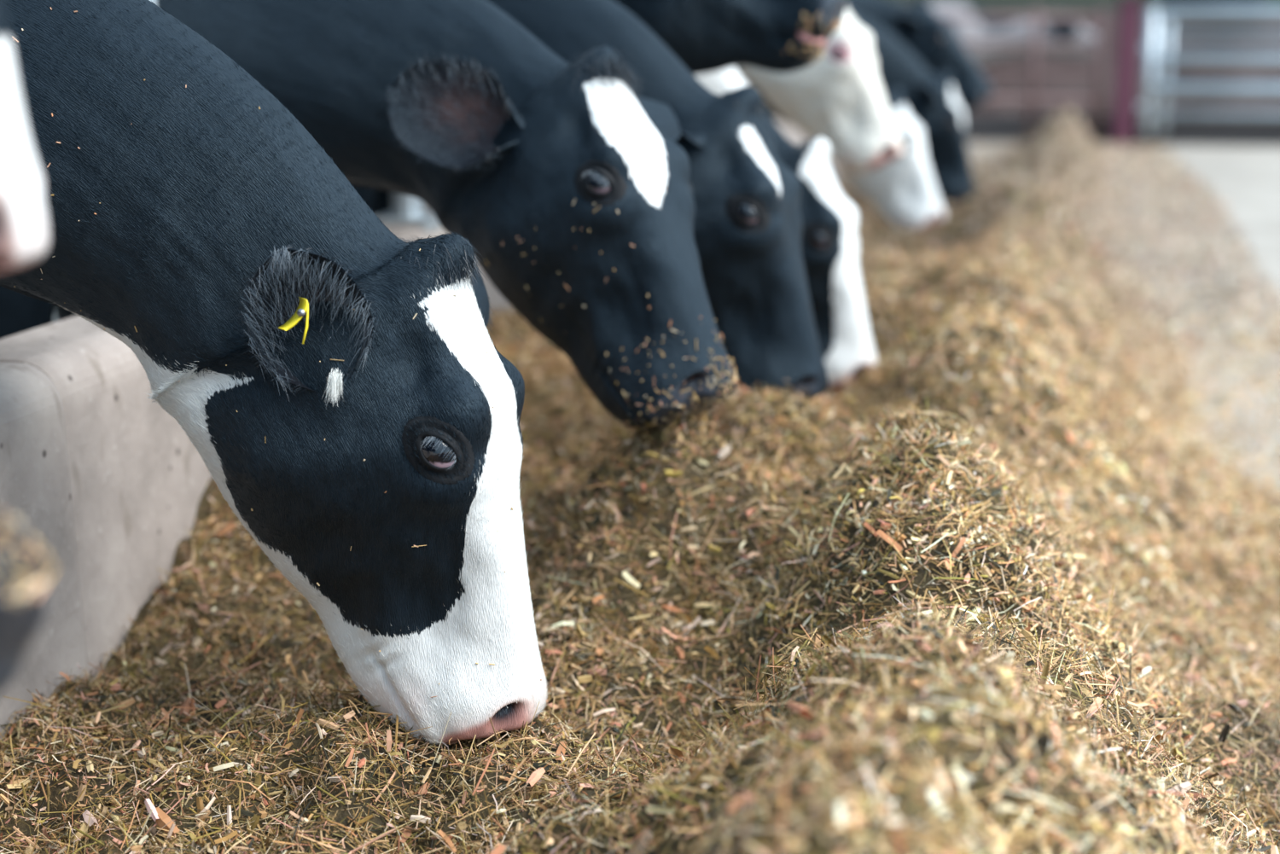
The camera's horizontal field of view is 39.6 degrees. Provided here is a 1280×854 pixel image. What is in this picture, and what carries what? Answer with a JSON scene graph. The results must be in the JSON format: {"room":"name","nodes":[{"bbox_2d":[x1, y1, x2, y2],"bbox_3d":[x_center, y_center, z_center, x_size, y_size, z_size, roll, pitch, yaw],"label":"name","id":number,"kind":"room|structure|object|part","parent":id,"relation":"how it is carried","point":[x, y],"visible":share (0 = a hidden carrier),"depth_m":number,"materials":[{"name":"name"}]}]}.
{"room":"cow barn","nodes":[
{"label":"cow barn","id":0,"kind":"room"},
{"bbox_2d":[0,206,516,740],"bbox_3d":[-0.935,0.332,1.850,0.237,0.630,5.800,3,13,12],"label":"wall","id":1,"kind":"structure","parent":0,"point":[138,482],"depth_m":2.36,"materials":[{"name":"concrete"}]},
{"bbox_2d":[148,0,157,5],"bbox_3d":[-0.738,-0.714,2.565,0.140,1.150,0.140,3,13,12],"label":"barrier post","id":2,"kind":"object","parent":1,"relation":"on","point":[155,2],"visible":0.02,"depth_m":2.58,"materials":[{"name":"metal"}]},
{"bbox_2d":[376,192,442,232],"bbox_3d":[-0.496,-0.969,3.681,0.140,1.150,0.140,3,13,12],"label":"barrier post","id":3,"kind":"object","parent":1,"relation":"on","point":[408,211],"visible":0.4,"depth_m":3.76,"materials":[{"name":"metal"}]},
{"bbox_2d":[52,141,1279,506],"bbox_3d":[3.712,-2.848,17.416,18.000,0.100,44.000,3,13,12],"label":"floor","id":4,"kind":"structure","parent":0,"point":[1248,177],"depth_m":8.38,"materials":[{"name":"concrete"}]},
{"bbox_2d":[0,0,48,272],"bbox_3d":[-1.610,-0.048,1.512,2.525,1.521,0.705,3,13,12],"label":"cow","id":5,"kind":"object","parent":4,"relation":"on","point":[24,226],"visible":1,"depth_m":1.14},
{"bbox_2d":[0,512,55,693],"bbox_3d":[-1.678,0.169,0.888,2.698,1.375,0.835,0,13,1],"label":"cow","id":6,"kind":"object","parent":4,"relation":"on","point":[26,569],"visible":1,"depth_m":0.99},
{"bbox_2d":[0,0,548,744],"bbox_3d":[-1.398,-0.135,2.205,2.655,1.381,0.703,3,13,13],"label":"cow","id":7,"kind":"object","parent":4,"relation":"on","point":[340,381],"visible":0.98,"depth_m":1.88},
{"bbox_3d":[-0.344,-0.106,1.833,0.004,0.042,0.013,7,14,27],"label":"tag plate","id":8,"kind":"part","parent":7,"relation":"part of","materials":[{"name":"yellow plastic"}]},
{"bbox_2d":[0,0,738,430],"bbox_3d":[-1.167,-0.313,2.991,2.773,1.378,0.705,3,13,12],"label":"cow","id":9,"kind":"object","parent":4,"relation":"on","point":[572,188],"visible":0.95,"depth_m":2.58},
{"bbox_2d":[354,0,849,215],"bbox_3d":[-0.853,-0.612,4.256,2.871,1.398,0.827,5,14,22],"label":"cow","id":10,"kind":"object","parent":4,"relation":"on","point":[706,36],"visible":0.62,"depth_m":3.51},
{"bbox_2d":[0,102,1279,853],"bbox_3d":[1.705,-1.022,7.978,2.487,0.641,15.742,3,13,12],"label":"hay","id":11,"kind":"object","parent":4,"relation":"on","point":[696,757],"visible":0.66,"depth_m":2.26,"materials":[{"name":"plant"}]},
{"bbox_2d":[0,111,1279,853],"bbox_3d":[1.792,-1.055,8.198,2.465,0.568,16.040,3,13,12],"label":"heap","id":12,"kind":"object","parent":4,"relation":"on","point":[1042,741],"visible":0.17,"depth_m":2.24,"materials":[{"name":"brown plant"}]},
{"bbox_2d":[424,66,878,391],"bbox_3d":[-0.633,-0.730,4.800,3.124,1.387,1.049,8,15,32],"label":"cow","id":13,"kind":"object","parent":4,"relation":"on","point":[829,240],"visible":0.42,"depth_m":3.74},
{"bbox_2d":[487,0,828,401],"bbox_3d":[-0.986,-0.457,3.616,2.889,1.382,0.744,4,13,17],"label":"cow","id":14,"kind":"object","parent":4,"relation":"on","point":[747,221],"visible":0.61,"depth_m":2.97},
{"bbox_2d":[734,5,904,174],"bbox_3d":[-0.544,-0.928,5.680,2.872,1.381,0.746,4,13,17],"label":"cow","id":15,"kind":"object","parent":4,"relation":"on","point":[839,99],"visible":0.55,"depth_m":4.98},
{"bbox_2d":[734,67,945,232],"bbox_3d":[-0.333,-1.126,6.542,2.941,1.383,0.780,1,13,4],"label":"cow","id":16,"kind":"object","parent":4,"relation":"on","point":[904,190],"visible":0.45,"depth_m":6.60},
{"bbox_2d":[854,12,975,203],"bbox_3d":[-0.133,-1.288,7.251,3.040,1.383,0.781,1,13,4],"label":"cow","id":17,"kind":"object","parent":4,"relation":"on","point":[930,99],"visible":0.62,"depth_m":7.27},
{"bbox_2d":[847,0,994,113],"bbox_3d":[0.027,-1.437,7.910,3.042,1.381,0.712,2,13,9],"label":"cow","id":18,"kind":"object","parent":4,"relation":"on","point":[934,41],"visible":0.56,"depth_m":7.69},
{"bbox_2d":[896,0,1096,65],"bbox_3d":[3.171,-3.695,18.074,2.987,1.260,0.705,3,13,12],"label":"cow","id":19,"kind":"object","parent":4,"relation":"on","point":[967,31],"visible":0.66,"depth_m":17.75},
{"bbox_2d":[964,113,1279,145],"bbox_3d":[3.634,-2.661,15.835,10.500,0.240,0.170,3,13,12],"label":"wall","id":20,"kind":"structure","parent":4,"relation":"on","point":[991,127],"depth_m":15.56,"materials":[{"name":"grey"}]},
{"bbox_2d":[1111,0,1143,145],"bbox_3d":[4.202,-3.073,15.372,0.210,1.250,0.190,3,13,12],"label":"gate post","id":21,"kind":"object","parent":4,"relation":"on","point":[1129,9],"visible":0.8,"depth_m":15.31,"materials":[{"name":"metal"}]},
{"bbox_2d":[938,8,1110,133],"bbox_3d":[2.004,-3.180,15.817,4.170,1.060,0.090,3,13,12],"label":"gate","id":22,"kind":"object","parent":21,"relation":"attached to","point":[1097,100],"visible":0.38,"depth_m":15.47,"materials":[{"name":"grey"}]},
{"bbox_3d":[2.029,-3.619,15.717,4.120,0.044,0.044,3,13,12],"label":"rail","id":23,"kind":"part","parent":22,"relation":"part of","materials":[{"name":"red metal"}]},
{"bbox_3d":[2.029,-3.404,15.766,4.120,0.036,0.036,3,13,12],"label":"rail","id":24,"kind":"part","parent":22,"relation":"part of","materials":[{"name":"red metal"}]},
{"bbox_3d":[2.029,-2.936,15.873,4.120,0.060,0.060,3,13,12],"label":"rail","id":25,"kind":"part","parent":22,"relation":"part of","materials":[{"name":"red metal"}]},
{"bbox_3d":[2.029,-3.151,15.824,4.120,0.036,0.036,3,13,12],"label":"rail","id":26,"kind":"part","parent":22,"relation":"part of","materials":[{"name":"red metal"}]},
{"bbox_2d":[1138,5,1279,133],"bbox_3d":[5.885,-3.007,15.023,3.200,1.075,0.120,3,13,12],"label":"gate","id":27,"kind":"object","parent":21,"relation":"attached to","point":[1151,89],"visible":1,"depth_m":15.19,"materials":[{"name":"silver metal"}]},
{"bbox_3d":[5.909,-2.852,15.053,3.150,0.120,0.120,3,13,12],"label":"rail","id":28,"kind":"part","parent":27,"relation":"part of","materials":[{"name":"metal"}]},
{"bbox_3d":[5.909,-3.476,14.911,3.150,0.110,0.110,3,13,12],"label":"rail","id":29,"kind":"part","parent":27,"relation":"part of","materials":[{"name":"metal"}]},
{"bbox_3d":[5.909,-2.647,15.100,3.150,0.060,0.060,3,13,12],"label":"rail","id":30,"kind":"part","parent":27,"relation":"part of","materials":[{"name":"metal"}]},
{"bbox_3d":[5.909,-3.105,14.995,3.150,0.100,0.100,3,13,12],"label":"rail","id":31,"kind":"part","parent":27,"relation":"part of","materials":[{"name":"metal"}]},
{"bbox_3d":[5.909,-3.291,14.953,3.150,0.060,0.060,3,13,12],"label":"rail","id":32,"kind":"part","parent":27,"relation":"part of","materials":[{"name":"metal"}]},
{"bbox_2d":[1101,234,1279,539],"bbox_3d":[2.422,-0.155,5.313,1.904,0.087,6.850,3,13,12],"label":"litter","id":33,"kind":"object","parent":4,"relation":"on","point":[1153,317],"visible":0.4,"depth_m":5.27,"materials":[{"name":"plant"}]},
{"bbox_2d":[1274,0,1279,5],"bbox_3d":[8.843,-5.154,21.007,4.086,2.906,1.944,2,13,7],"label":"shrub","id":34,"kind":"object","parent":4,"relation":"on","point":[1277,2],"visible":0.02,"depth_m":20.77,"materials":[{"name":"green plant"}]},
{"bbox_2d":[770,116,841,178],"bbox_3d":[0.897,-1.607,10.344,0.229,0.630,7.195,3,13,12],"label":"wall","id":35,"kind":"structure","parent":0,"point":[794,136],"depth_m":9.44,"materials":[{"name":"concrete"}]},
{"bbox_2d":[892,0,1279,115],"bbox_3d":[4.394,-5.005,19.003,12.500,3.400,0.250,3,13,12],"label":"wall","id":36,"kind":"structure","parent":0,"point":[1047,61],"depth_m":18.95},
{"bbox_2d":[1164,0,1263,21],"bbox_3d":[6.004,-4.497,18.573,0.970,0.500,0.150,3,13,12],"label":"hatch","id":37,"kind":"object","parent":36,"relation":"attached to","point":[1168,2],"visible":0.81,"depth_m":18.52,"materials":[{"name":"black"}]}
]}

